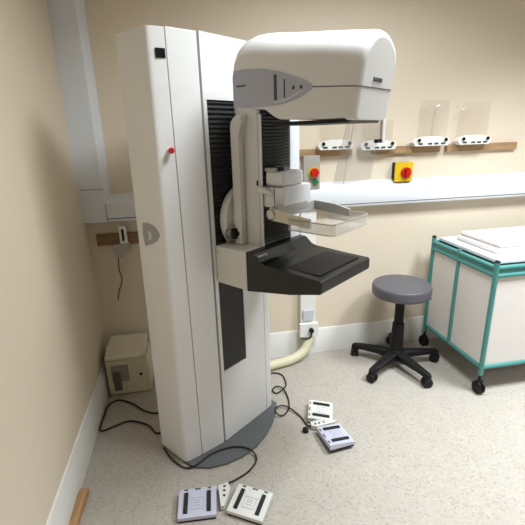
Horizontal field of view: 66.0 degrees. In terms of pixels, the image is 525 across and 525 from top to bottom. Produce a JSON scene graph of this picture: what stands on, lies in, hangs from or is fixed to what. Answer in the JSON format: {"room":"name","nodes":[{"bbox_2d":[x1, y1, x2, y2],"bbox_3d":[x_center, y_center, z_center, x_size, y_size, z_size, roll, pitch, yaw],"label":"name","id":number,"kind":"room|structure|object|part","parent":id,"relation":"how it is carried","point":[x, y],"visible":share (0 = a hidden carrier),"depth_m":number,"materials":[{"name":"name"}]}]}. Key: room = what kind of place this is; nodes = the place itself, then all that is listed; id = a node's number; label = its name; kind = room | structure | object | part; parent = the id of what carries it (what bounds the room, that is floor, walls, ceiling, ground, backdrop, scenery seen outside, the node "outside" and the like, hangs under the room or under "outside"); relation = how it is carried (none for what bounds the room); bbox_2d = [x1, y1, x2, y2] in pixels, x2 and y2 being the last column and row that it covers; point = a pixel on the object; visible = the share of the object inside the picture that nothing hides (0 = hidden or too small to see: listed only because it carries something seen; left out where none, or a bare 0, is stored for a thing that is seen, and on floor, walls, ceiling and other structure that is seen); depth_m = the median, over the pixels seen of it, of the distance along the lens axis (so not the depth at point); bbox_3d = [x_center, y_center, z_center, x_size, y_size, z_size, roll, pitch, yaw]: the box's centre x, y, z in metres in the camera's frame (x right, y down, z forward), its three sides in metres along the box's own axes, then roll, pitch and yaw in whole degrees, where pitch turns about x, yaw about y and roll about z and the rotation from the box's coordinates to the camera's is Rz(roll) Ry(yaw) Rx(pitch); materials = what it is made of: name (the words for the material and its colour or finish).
{"room":"radiology room","nodes":[
{"label":"radiology room","id":0,"kind":"room"},
{"bbox_2d":[0,0,105,524],"bbox_3d":[-0.532,0.359,-0.587,0.100,2.700,6.085,-5,18,-10],"label":"wall","id":1,"kind":"structure","parent":0,"point":[53,344],"depth_m":1.59,"materials":[{"name":"beige paint"}]},
{"bbox_2d":[46,360,109,524],"bbox_3d":[-0.436,1.557,-0.207,0.020,0.182,6.064,-5,18,-10],"label":"baseboard","id":2,"kind":"structure","parent":1,"relation":"attached to","point":[72,481],"depth_m":1.86,"materials":[{"name":"white paint"}]},
{"bbox_2d":[79,337,524,524],"bbox_3d":[2.111,1.476,0.279,5.600,0.100,6.485,-5,18,-10],"label":"floor","id":3,"kind":"structure","parent":0,"point":[446,452],"depth_m":1.97,"materials":[{"name":"plastic"}]},
{"bbox_2d":[69,488,88,524],"bbox_3d":[-0.773,1.048,1.687,0.034,0.026,0.240,-4,18,-7],"label":"batten","id":4,"kind":"object","parent":3,"relation":"on","point":[77,513],"visible":1,"depth_m":1.71,"materials":[{"name":"brown wood"}]},
{"bbox_2d":[104,333,153,394],"bbox_3d":[-0.832,0.630,2.531,0.250,0.318,0.200,-5,18,-10],"label":"equipment box","id":5,"kind":"object","parent":3,"relation":"on","point":[128,359],"visible":1,"depth_m":2.46,"materials":[{"name":"beige plastic"}]},
{"bbox_3d":[-0.877,0.720,2.450,0.045,0.130,0.006,-5,18,-10],"label":"dark panel","id":6,"kind":"part","parent":5,"relation":"part of","materials":[{"name":"brown plastic"}]},
{"bbox_3d":[-0.859,0.670,2.440,0.100,0.110,0.006,-5,18,-10],"label":"grey panel","id":7,"kind":"part","parent":5,"relation":"part of","materials":[{"name":"grey plastic"}]},
{"bbox_3d":[-0.837,0.516,2.486,0.235,0.073,0.185,-5,18,-10],"label":"lid","id":8,"kind":"part","parent":5,"relation":"part of","materials":[{"name":"beige plastic"}]},
{"bbox_2d":[99,399,160,433],"bbox_3d":[-0.689,0.876,2.250,0.503,0.010,0.268,4,18,16],"label":"power cable","id":9,"kind":"object","parent":3,"relation":"on","point":[109,404],"visible":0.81,"depth_m":2.24,"materials":[{"name":"black rubber"}]},
{"bbox_2d":[163,446,272,524],"bbox_3d":[-0.219,0.977,1.835,0.482,0.043,0.527,-5,18,-10],"label":"foot pedals","id":10,"kind":"object","parent":3,"relation":"on","point":[250,504],"visible":1,"depth_m":1.70,"materials":[{"name":"white plastic"}]},
{"bbox_2d":[191,496,203,509],"bbox_3d":[-0.274,1.010,1.698,0.052,0.006,0.052,-4,18,-6],"label":"print","id":11,"kind":"object","parent":10,"relation":"on","point":[197,502],"depth_m":1.70},
{"bbox_2d":[241,496,256,509],"bbox_3d":[-0.054,1.006,1.692,0.052,0.006,0.052,5,19,20],"label":"print","id":12,"kind":"object","parent":10,"relation":"on","point":[247,502],"depth_m":1.69},
{"bbox_2d":[116,25,395,468],"bbox_3d":[0.006,0.045,1.719,0.924,1.876,0.626,13,23,39],"label":"machine","id":13,"kind":"object","parent":3,"relation":"on","point":[212,121],"visible":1,"depth_m":1.64,"materials":[{"name":"white plastic"}]},
{"bbox_3d":[-0.134,0.894,2.139,0.300,0.013,0.624,13,23,39],"label":"plate","id":14,"kind":"part","parent":13,"relation":"part of","materials":[{"name":"grey metal"}]},
{"bbox_3d":[-0.089,-0.333,1.684,0.077,0.532,0.032,13,23,39],"label":"arm handle","id":15,"kind":"part","parent":13,"relation":"part of","materials":[{"name":"white plastic"}]},
{"bbox_3d":[0.023,-0.402,1.760,0.133,0.616,0.260,13,23,39],"label":"arm","id":16,"kind":"part","parent":13,"relation":"part of"},
{"bbox_3d":[0.013,-0.285,1.624,0.063,0.040,0.028,4,18,17],"label":"brake lever","id":17,"kind":"part","parent":13,"relation":"part of","materials":[{"name":"white plastic"}]},
{"bbox_3d":[0.026,-0.599,1.374,0.334,0.128,0.005,12,22,36],"label":"control panel","id":18,"kind":"part","parent":13,"relation":"part of","materials":[{"name":"grey plastic"}]},
{"bbox_3d":[0.078,-0.349,1.728,0.012,0.528,0.257,13,23,39],"label":"arm trim","id":19,"kind":"part","parent":13,"relation":"part of","materials":[{"name":"white plastic"}]},
{"bbox_3d":[0.090,-0.348,1.655,0.100,0.062,0.138,13,23,39],"label":"carriage motor","id":20,"kind":"part","parent":13,"relation":"part of","materials":[{"name":"white plastic"}]},
{"bbox_3d":[0.204,-0.202,1.621,0.184,0.055,0.271,13,23,39],"label":"paddle frame","id":21,"kind":"part","parent":13,"relation":"part of","materials":[{"name":"white plastic"}]},
{"bbox_3d":[0.229,-0.004,1.640,0.200,0.003,0.290,13,23,39],"label":"breast support plate","id":22,"kind":"part","parent":13,"relation":"part of","materials":[{"name":"black plastic"}]},
{"bbox_3d":[0.220,-0.491,1.420,0.290,0.012,0.235,13,23,39],"label":"collimator plate","id":23,"kind":"part","parent":13,"relation":"part of","materials":[{"name":"black plastic"}]},
{"bbox_2d":[303,427,308,433],"bbox_3d":[0.227,0.881,2.130,0.032,0.022,0.031,-5,18,-10],"label":"plug","id":24,"kind":"object","parent":3,"relation":"on","point":[305,429],"visible":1,"depth_m":2.12,"materials":[{"name":"black plastic"}]},
{"bbox_2d":[271,372,354,451],"bbox_3d":[0.214,0.810,2.304,0.299,0.056,0.792,-15,22,-37],"label":"foot pedals","id":25,"kind":"object","parent":3,"relation":"on","point":[334,436],"visible":0.98,"depth_m":2.15,"materials":[{"name":"white plastic"}]},
{"bbox_2d":[317,406,326,413],"bbox_3d":[0.330,0.820,2.245,0.052,0.006,0.052,1,18,9],"label":"print","id":26,"kind":"object","parent":25,"relation":"on","point":[320,409],"depth_m":2.25},
{"bbox_2d":[351,274,439,387],"bbox_3d":[0.904,0.417,2.635,0.581,0.566,0.577,-5,18,-10],"label":"stool","id":27,"kind":"object","parent":3,"relation":"on","point":[401,290],"visible":1,"depth_m":2.60,"materials":[{"name":"grey plastic"}]},
{"bbox_3d":[0.746,0.585,2.773,0.266,0.056,0.068,8,20,28],"label":"leg","id":28,"kind":"part","parent":27,"relation":"part of","materials":[{"name":"black plastic"}]},
{"bbox_3d":[0.768,0.641,2.591,0.266,0.056,0.068,-17,23,-40],"label":"leg","id":29,"kind":"part","parent":27,"relation":"part of","materials":[{"name":"black plastic"}]},
{"bbox_3d":[0.897,0.168,2.610,0.370,0.076,0.370,-5,18,-10],"label":"seat","id":30,"kind":"part","parent":27,"relation":"part of","materials":[{"name":"grey plastic"}]},
{"bbox_3d":[0.956,0.648,2.554,0.068,0.056,0.266,-9,19,-23],"label":"leg","id":31,"kind":"part","parent":27,"relation":"part of","materials":[{"name":"black plastic"}]},
{"bbox_3d":[1.048,0.593,2.719,0.269,0.056,0.072,-5,18,-10],"label":"leg","id":32,"kind":"part","parent":27,"relation":"part of","materials":[{"name":"black plastic"}]},
{"bbox_2d":[419,235,524,393],"bbox_3d":[1.585,0.266,2.621,0.790,0.824,0.656,-5,18,-10],"label":"trolley","id":33,"kind":"object","parent":3,"relation":"on","point":[476,306],"visible":0.98,"depth_m":2.38,"materials":[{"name":"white plastic"}]},
{"bbox_3d":[1.162,0.161,2.814,0.028,0.692,0.028,-5,18,-10],"label":"post","id":34,"kind":"part","parent":33,"relation":"part of","materials":[{"name":"metal"}]},
{"bbox_3d":[1.191,0.210,2.691,0.004,0.550,0.245,-5,18,-10],"label":"panel","id":35,"kind":"part","parent":33,"relation":"part of","materials":[{"name":"white plastic"}]},
{"bbox_3d":[1.211,0.221,2.555,0.024,0.630,0.024,-5,18,-10],"label":"post","id":36,"kind":"part","parent":33,"relation":"part of","materials":[{"name":"teal metal"}]},
{"bbox_3d":[1.244,0.295,2.419,0.004,0.550,0.285,-5,18,-10],"label":"panel","id":37,"kind":"part","parent":33,"relation":"part of","materials":[{"name":"white plastic"}]},
{"bbox_3d":[1.592,0.497,2.694,0.776,0.026,0.606,-5,18,-10],"label":"rail","id":38,"kind":"part","parent":33,"relation":"part of","materials":[{"name":"teal metal"}]},
{"bbox_3d":[1.576,-0.042,2.523,0.776,0.026,0.606,-5,18,-10],"label":"rail","id":39,"kind":"part","parent":33,"relation":"part of","materials":[{"name":"teal metal"}]},
{"bbox_3d":[1.575,-0.085,2.510,0.776,0.026,0.606,-5,18,-10],"label":"rail","id":40,"kind":"part","parent":33,"relation":"part of","materials":[{"name":"teal metal"}]},
{"bbox_3d":[1.269,0.330,2.269,0.028,0.692,0.028,-5,18,-10],"label":"post","id":41,"kind":"part","parent":33,"relation":"part of","materials":[{"name":"teal metal"}]},
{"bbox_3d":[1.531,0.142,2.876,0.720,0.550,0.004,-5,18,-10],"label":"panel","id":42,"kind":"part","parent":33,"relation":"part of","materials":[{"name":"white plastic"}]},
{"bbox_2d":[457,226,524,253],"bbox_3d":[1.568,-0.149,2.501,0.563,0.056,0.364,-5,18,-10],"label":"linens","id":43,"kind":"object","parent":33,"relation":"on","point":[508,239],"visible":1,"depth_m":2.44,"materials":[{"name":"white fabric"}]},
{"bbox_3d":[1.637,0.308,2.339,0.720,0.550,0.004,-5,18,-10],"label":"panel","id":44,"kind":"part","parent":33,"relation":"part of","materials":[{"name":"white plastic"}]},
{"bbox_2d":[84,0,524,347],"bbox_3d":[1.502,-0.760,2.760,5.400,2.700,0.100,-5,18,-10],"label":"wall","id":45,"kind":"structure","parent":0,"point":[459,71],"depth_m":2.53,"materials":[{"name":"beige paint"}]},
{"bbox_2d":[47,0,110,222],"bbox_3d":[-0.972,-1.027,2.102,0.163,1.655,0.066,-5,18,-10],"label":"trunking","id":46,"kind":"structure","parent":45,"relation":"attached to","point":[68,19],"depth_m":2.14,"materials":[{"name":"white plastic"}]},
{"bbox_2d":[96,231,138,245],"bbox_3d":[-0.843,-0.144,2.425,0.285,0.068,0.021,-5,18,-10],"label":"wooden rail","id":47,"kind":"object","parent":45,"relation":"attached to","point":[109,238],"visible":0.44,"depth_m":2.41,"materials":[{"name":"brown wood"}]},
{"bbox_2d":[113,225,129,299],"bbox_3d":[-0.847,0.010,2.439,0.118,0.468,0.040,-5,18,-10],"label":"handset","id":48,"kind":"object","parent":47,"relation":"attached to","point":[120,248],"visible":1,"depth_m":2.39,"materials":[{"name":"white paint"}]},
{"bbox_2d":[150,316,437,371],"bbox_3d":[1.548,0.458,3.083,5.200,0.182,0.020,-5,18,-10],"label":"baseboard","id":49,"kind":"structure","parent":45,"relation":"attached to","point":[287,343],"depth_m":2.91,"materials":[{"name":"white paint"}]},
{"bbox_2d":[299,209,315,322],"bbox_3d":[0.300,0.079,2.708,0.105,0.885,0.044,-5,18,-10],"label":"trunking","id":50,"kind":"structure","parent":45,"relation":"attached to","point":[306,302],"depth_m":2.63,"materials":[{"name":"white paint"}]},
{"bbox_2d":[299,309,317,339],"bbox_3d":[0.306,0.411,2.755,0.127,0.219,0.058,-5,18,-10],"label":"power socket","id":51,"kind":"object","parent":50,"relation":"attached to","point":[307,329],"visible":1,"depth_m":2.73,"materials":[{"name":"white paint"}]},
{"bbox_2d":[270,337,313,369],"bbox_3d":[0.155,0.620,2.725,0.458,0.165,0.078,-11,20,-27],"label":"hose","id":52,"kind":"object","parent":51,"relation":"attached to","point":[302,352],"visible":0.77,"depth_m":2.73,"materials":[{"name":"beige plastic"}]},
{"bbox_2d":[303,309,313,320],"bbox_3d":[0.313,0.359,2.765,0.075,0.075,0.012,-5,18,-10],"label":"switch","id":53,"kind":"object","parent":51,"relation":"attached to","point":[307,314],"depth_m":2.76,"materials":[{"name":"white plastic"}]},
{"bbox_2d":[301,155,319,188],"bbox_3d":[0.301,-0.553,2.484,0.105,0.200,0.094,-5,18,-10],"label":"switch box","id":54,"kind":"object","parent":45,"relation":"attached to","point":[310,165],"visible":0.94,"depth_m":2.46,"materials":[{"name":"grey plastic"}]},
{"bbox_3d":[0.316,-0.545,2.456,0.054,0.054,0.032,-5,18,-10],"label":"stop knob","id":55,"kind":"part","parent":54,"relation":"part of","materials":[{"name":"red plastic"}]},
{"bbox_2d":[104,172,524,221],"bbox_3d":[1.587,-0.524,2.761,5.070,0.155,0.066,-5,18,-10],"label":"trunking","id":56,"kind":"structure","parent":45,"relation":"attached to","point":[119,206],"depth_m":2.62,"materials":[{"name":"white plastic"}]},
{"bbox_2d":[299,149,351,157],"bbox_3d":[0.348,-0.676,2.494,0.430,0.046,0.021,-5,18,-10],"label":"wooden rail","id":57,"kind":"object","parent":45,"relation":"attached to","point":[305,152],"visible":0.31,"depth_m":2.49,"materials":[{"name":"brown wood"}]},
{"bbox_2d":[316,139,353,149],"bbox_3d":[0.443,-0.715,2.455,0.228,0.058,0.064,-5,18,-10],"label":"paddle mount","id":58,"kind":"object","parent":57,"relation":"attached to","point":[341,144],"visible":1,"depth_m":2.44,"materials":[{"name":"white paint"}]},
{"bbox_2d":[391,162,412,181],"bbox_3d":[0.905,-0.582,2.595,0.122,0.122,0.091,-5,18,-10],"label":"switch","id":59,"kind":"object","parent":45,"relation":"attached to","point":[401,171],"visible":1,"depth_m":2.58,"materials":[{"name":"yellow plastic"}]},
{"bbox_3d":[0.918,-0.575,2.583,0.068,0.068,0.018,-5,18,-10],"label":"rotary knob","id":60,"kind":"part","parent":59,"relation":"part of","materials":[{"name":"red plastic"}]},
{"bbox_2d":[372,146,439,154],"bbox_3d":[0.922,-0.724,2.592,0.460,0.046,0.021,-5,18,-10],"label":"wooden rail","id":61,"kind":"object","parent":45,"relation":"attached to","point":[398,149],"visible":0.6,"depth_m":2.58,"materials":[{"name":"brown wood"}]},
{"bbox_2d":[358,140,396,149],"bbox_3d":[0.713,-0.728,2.504,0.238,0.058,0.064,-5,18,-10],"label":"paddle mount","id":62,"kind":"object","parent":61,"relation":"attached to","point":[367,145],"visible":0.98,"depth_m":2.49,"materials":[{"name":"white paint"}]},
{"bbox_2d":[410,136,449,146],"bbox_3d":[1.064,-0.769,2.560,0.253,0.058,0.064,-5,18,-10],"label":"paddle mount","id":63,"kind":"object","parent":61,"relation":"attached to","point":[425,140],"visible":1,"depth_m":2.54,"materials":[{"name":"white paint"}]},
{"bbox_2d":[445,142,516,151],"bbox_3d":[1.453,-0.768,2.683,0.520,0.046,0.021,-5,18,-10],"label":"wooden rail","id":64,"kind":"object","parent":45,"relation":"attached to","point":[499,145],"visible":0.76,"depth_m":2.67,"materials":[{"name":"brown wood"}]},
{"bbox_2d":[454,135,490,144],"bbox_3d":[1.361,-0.793,2.611,0.238,0.058,0.064,-5,18,-10],"label":"paddle mount","id":65,"kind":"object","parent":64,"relation":"attached to","point":[465,139],"visible":1,"depth_m":2.59,"materials":[{"name":"white paint"}]}
]}

